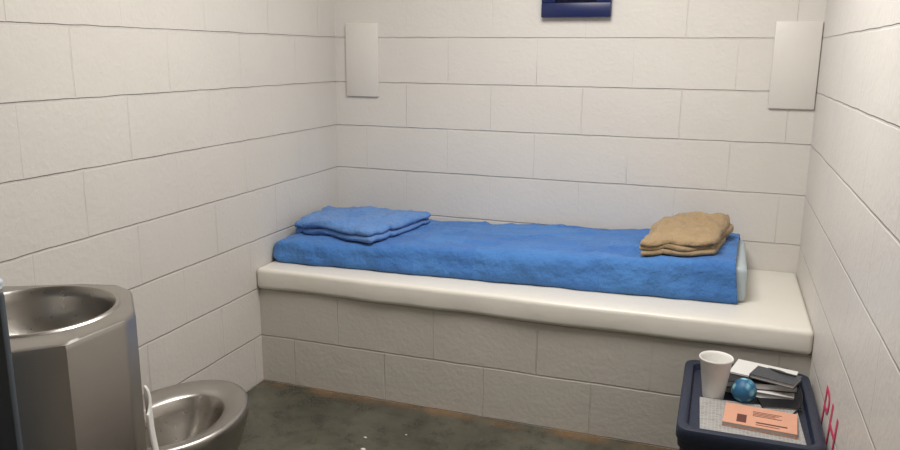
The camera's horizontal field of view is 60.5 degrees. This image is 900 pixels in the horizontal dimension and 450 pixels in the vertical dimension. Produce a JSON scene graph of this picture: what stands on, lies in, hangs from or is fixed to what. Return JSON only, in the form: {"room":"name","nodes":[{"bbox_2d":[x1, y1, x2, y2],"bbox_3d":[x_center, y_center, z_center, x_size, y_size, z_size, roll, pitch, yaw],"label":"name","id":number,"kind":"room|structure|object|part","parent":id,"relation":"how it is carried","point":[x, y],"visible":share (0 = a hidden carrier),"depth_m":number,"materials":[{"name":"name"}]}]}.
{"room":"prison interior","nodes":[
{"label":"prison interior","id":0,"kind":"room"},
{"bbox_2d":[0,0,338,394],"bbox_3d":[-1.270,-0.268,1.784,0.100,2.440,4.100,5,13,19],"label":"wall","id":1,"kind":"structure","parent":0,"point":[159,151],"depth_m":2.61,"materials":[{"name":"brick"}]},
{"bbox_2d":[238,380,673,449],"bbox_3d":[-0.256,1.059,1.708,2.275,0.100,4.300,5,13,19],"label":"floor","id":2,"kind":"structure","parent":0,"point":[280,416],"depth_m":2.85,"materials":[{"name":"concrete"}]},
{"bbox_2d":[0,292,22,449],"bbox_3d":[-1.020,0.561,1.355,0.774,1.012,0.012,5,13,19],"label":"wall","id":3,"kind":"structure","parent":2,"relation":"on","point":[10,430],"depth_m":1.15,"materials":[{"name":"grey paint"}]},
{"bbox_2d":[0,284,248,449],"bbox_3d":[-0.891,0.509,1.852,0.686,0.900,0.904,5,13,19],"label":"toilet sink combo","id":4,"kind":"object","parent":2,"relation":"on","point":[75,350],"depth_m":1.51,"materials":[{"name":"silver metal"}]},
{"bbox_2d":[0,278,3,289],"bbox_3d":[-0.999,0.125,1.651,0.066,0.034,0.076,5,13,19],"label":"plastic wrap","id":5,"kind":"object","parent":4,"relation":"on","point":[1,280],"visible":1,"depth_m":1.67,"materials":[{"name":"plastic"}]},
{"bbox_2d":[0,284,146,449],"bbox_3d":[-0.967,0.577,1.651,0.686,0.853,0.455,5,13,19],"label":"sink","id":6,"kind":"object","parent":4,"relation":"in","point":[75,350],"depth_m":1.45,"materials":[{"name":"silver metal"}]},
{"bbox_3d":[-0.659,0.490,1.731,0.034,0.273,0.050,-5,14,-24],"label":"paper towel strip","id":7,"kind":"part","parent":4,"relation":"part of","materials":[{"name":"white paper"}]},
{"bbox_3d":[-0.724,0.702,2.084,0.342,0.425,0.444,5,13,19],"label":"toilet bowl","id":8,"kind":"part","parent":4,"relation":"part of","materials":[{"name":"silver metal"}]},
{"bbox_2d":[257,260,813,449],"bbox_3d":[0.308,0.427,3.191,2.075,0.498,0.739,5,13,19],"label":"bunk","id":9,"kind":"object","parent":2,"relation":"on","point":[599,364],"visible":0.61,"depth_m":2.87,"materials":[{"name":"paint"}]},
{"bbox_2d":[273,219,747,303],"bbox_3d":[0.229,0.088,3.190,1.864,0.165,0.620,5,13,19],"label":"mattress","id":10,"kind":"object","parent":9,"relation":"on","point":[558,255],"visible":0.86,"depth_m":2.97,"materials":[{"name":"blue fabric"}]},
{"bbox_2d":[294,206,430,242],"bbox_3d":[-0.403,-0.011,3.339,0.536,0.096,0.444,5,13,19],"label":"blanket","id":11,"kind":"object","parent":10,"relation":"on","point":[368,224],"visible":1,"depth_m":3.26,"materials":[{"name":"fabric"}]},
{"bbox_2d":[639,211,733,255],"bbox_3d":[0.909,0.031,2.937,0.322,0.122,0.420,5,13,19],"label":"blanket","id":12,"kind":"object","parent":10,"relation":"on","point":[696,233],"visible":1,"depth_m":2.83,"materials":[{"name":"fabric"}]},
{"bbox_2d":[676,360,826,449],"bbox_3d":[0.873,0.693,2.307,0.376,0.374,0.528,5,13,19],"label":"storage tote","id":13,"kind":"object","parent":2,"relation":"on","point":[689,434],"visible":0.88,"depth_m":2.11,"materials":[{"name":"blue plastic"}]},
{"bbox_2d":[699,351,733,399],"bbox_3d":[0.794,0.455,2.316,0.100,0.127,0.100,5,13,19],"label":"cup","id":14,"kind":"object","parent":13,"relation":"on","point":[715,365],"visible":1,"depth_m":2.29,"materials":[{"name":"white paper"}]},
{"bbox_2d":[731,378,756,402],"bbox_3d":[0.870,0.489,2.283,0.072,0.072,0.072,5,13,19],"label":"ball","id":15,"kind":"object","parent":13,"relation":"on","point":[743,390],"visible":1,"depth_m":2.26,"materials":[{"name":"blue rubber"}]},
{"bbox_2d":[700,397,805,444],"bbox_3d":[0.841,0.550,2.166,0.276,0.007,0.234,5,13,19],"label":"newspaper","id":16,"kind":"object","parent":13,"relation":"on","point":[711,410],"visible":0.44,"depth_m":2.15,"materials":[{"name":"white paper"}]},
{"bbox_2d":[722,402,797,438],"bbox_3d":[0.864,0.542,2.150,0.190,0.014,0.130,6,14,23],"label":"paperback book","id":17,"kind":"object","parent":16,"relation":"on","point":[784,424],"visible":1,"depth_m":2.13,"materials":[{"name":"orange paper"}]},
{"bbox_2d":[770,368,802,413],"bbox_3d":[1.010,0.486,2.295,0.061,0.068,0.213,1,13,1],"label":"earphone cable","id":18,"kind":"object","parent":16,"relation":"on","point":[775,370],"visible":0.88,"depth_m":2.29,"materials":[{"name":"black plastic"}]},
{"bbox_2d":[725,387,793,399],"bbox_3d":[0.954,0.492,2.389,0.205,0.018,0.165,6,14,24],"label":"spiral notebook","id":19,"kind":"object","parent":13,"relation":"on","point":[760,393],"visible":0.19,"depth_m":2.30,"materials":[{"name":"white paper"}]},
{"bbox_2d":[727,364,797,392],"bbox_3d":[0.948,0.472,2.387,0.210,0.022,0.140,3,13,11],"label":"hardcover book","id":20,"kind":"object","parent":19,"relation":"on","point":[761,385],"visible":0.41,"depth_m":2.32,"materials":[{"name":"white paper"}]},
{"bbox_2d":[730,359,797,376],"bbox_3d":[0.972,0.456,2.391,0.180,0.006,0.120,9,15,32],"label":"magazine","id":21,"kind":"object","parent":20,"relation":"on","point":[741,367],"visible":0.53,"depth_m":2.41,"materials":[{"name":"white paper"}]},
{"bbox_2d":[749,366,801,388],"bbox_3d":[0.982,0.459,2.328,0.130,0.014,0.080,11,16,38],"label":"book","id":22,"kind":"object","parent":21,"relation":"on","point":[760,373],"visible":1,"depth_m":2.31,"materials":[{"name":"black paper"}]},
{"bbox_2d":[757,397,801,411],"bbox_3d":[0.963,0.525,2.259,0.110,0.010,0.060,2,13,7],"label":"notebook","id":23,"kind":"object","parent":13,"relation":"on","point":[764,402],"visible":0.9,"depth_m":2.25,"materials":[{"name":"black paper"}]},
{"bbox_2d":[334,0,826,274],"bbox_3d":[0.456,-0.605,3.365,2.275,2.440,0.100,5,13,19],"label":"wall","id":24,"kind":"structure","parent":0,"point":[491,111],"depth_m":3.31,"materials":[{"name":"brick"}]},
{"bbox_2d":[345,23,378,96],"bbox_3d":[-0.408,-0.765,3.583,0.164,0.332,0.012,5,13,19],"label":"plate","id":25,"kind":"object","parent":24,"relation":"attached to","point":[362,69],"visible":1,"depth_m":3.58,"materials":[{"name":"white paint"}]},
{"bbox_2d":[541,0,611,17],"bbox_3d":[0.526,-1.081,3.165,0.290,0.443,0.030,5,13,19],"label":"window","id":26,"kind":"structure","parent":24,"relation":"in","point":[549,8],"depth_m":3.19,"materials":[{"name":"blue paint"}]},
{"bbox_3d":[0.529,-1.083,3.173,0.174,0.327,0.012,5,13,19],"label":"pane","id":27,"kind":"part","parent":26,"relation":"part of","materials":[{"name":"glass"}]},
{"bbox_2d":[768,21,823,109],"bbox_3d":[1.335,-0.616,2.984,0.167,0.332,0.012,5,13,19],"label":"plate","id":28,"kind":"object","parent":24,"relation":"attached to","point":[797,44],"visible":1,"depth_m":2.98,"materials":[{"name":"white paint"}]},
{"bbox_2d":[796,0,899,449],"bbox_3d":[0.781,-0.093,1.080,0.100,2.440,4.100,5,13,19],"label":"wall","id":29,"kind":"structure","parent":0,"point":[848,274],"depth_m":1.92,"materials":[{"name":"brick"}]},
{"bbox_2d":[821,385,837,449],"bbox_3d":[1.007,0.523,2.051,0.001,0.128,0.261,5,13,19],"label":"graffiti","id":30,"kind":"object","parent":29,"relation":"attached to","point":[827,388],"depth_m":2.05,"materials":[{"name":"red paint"}]}
]}

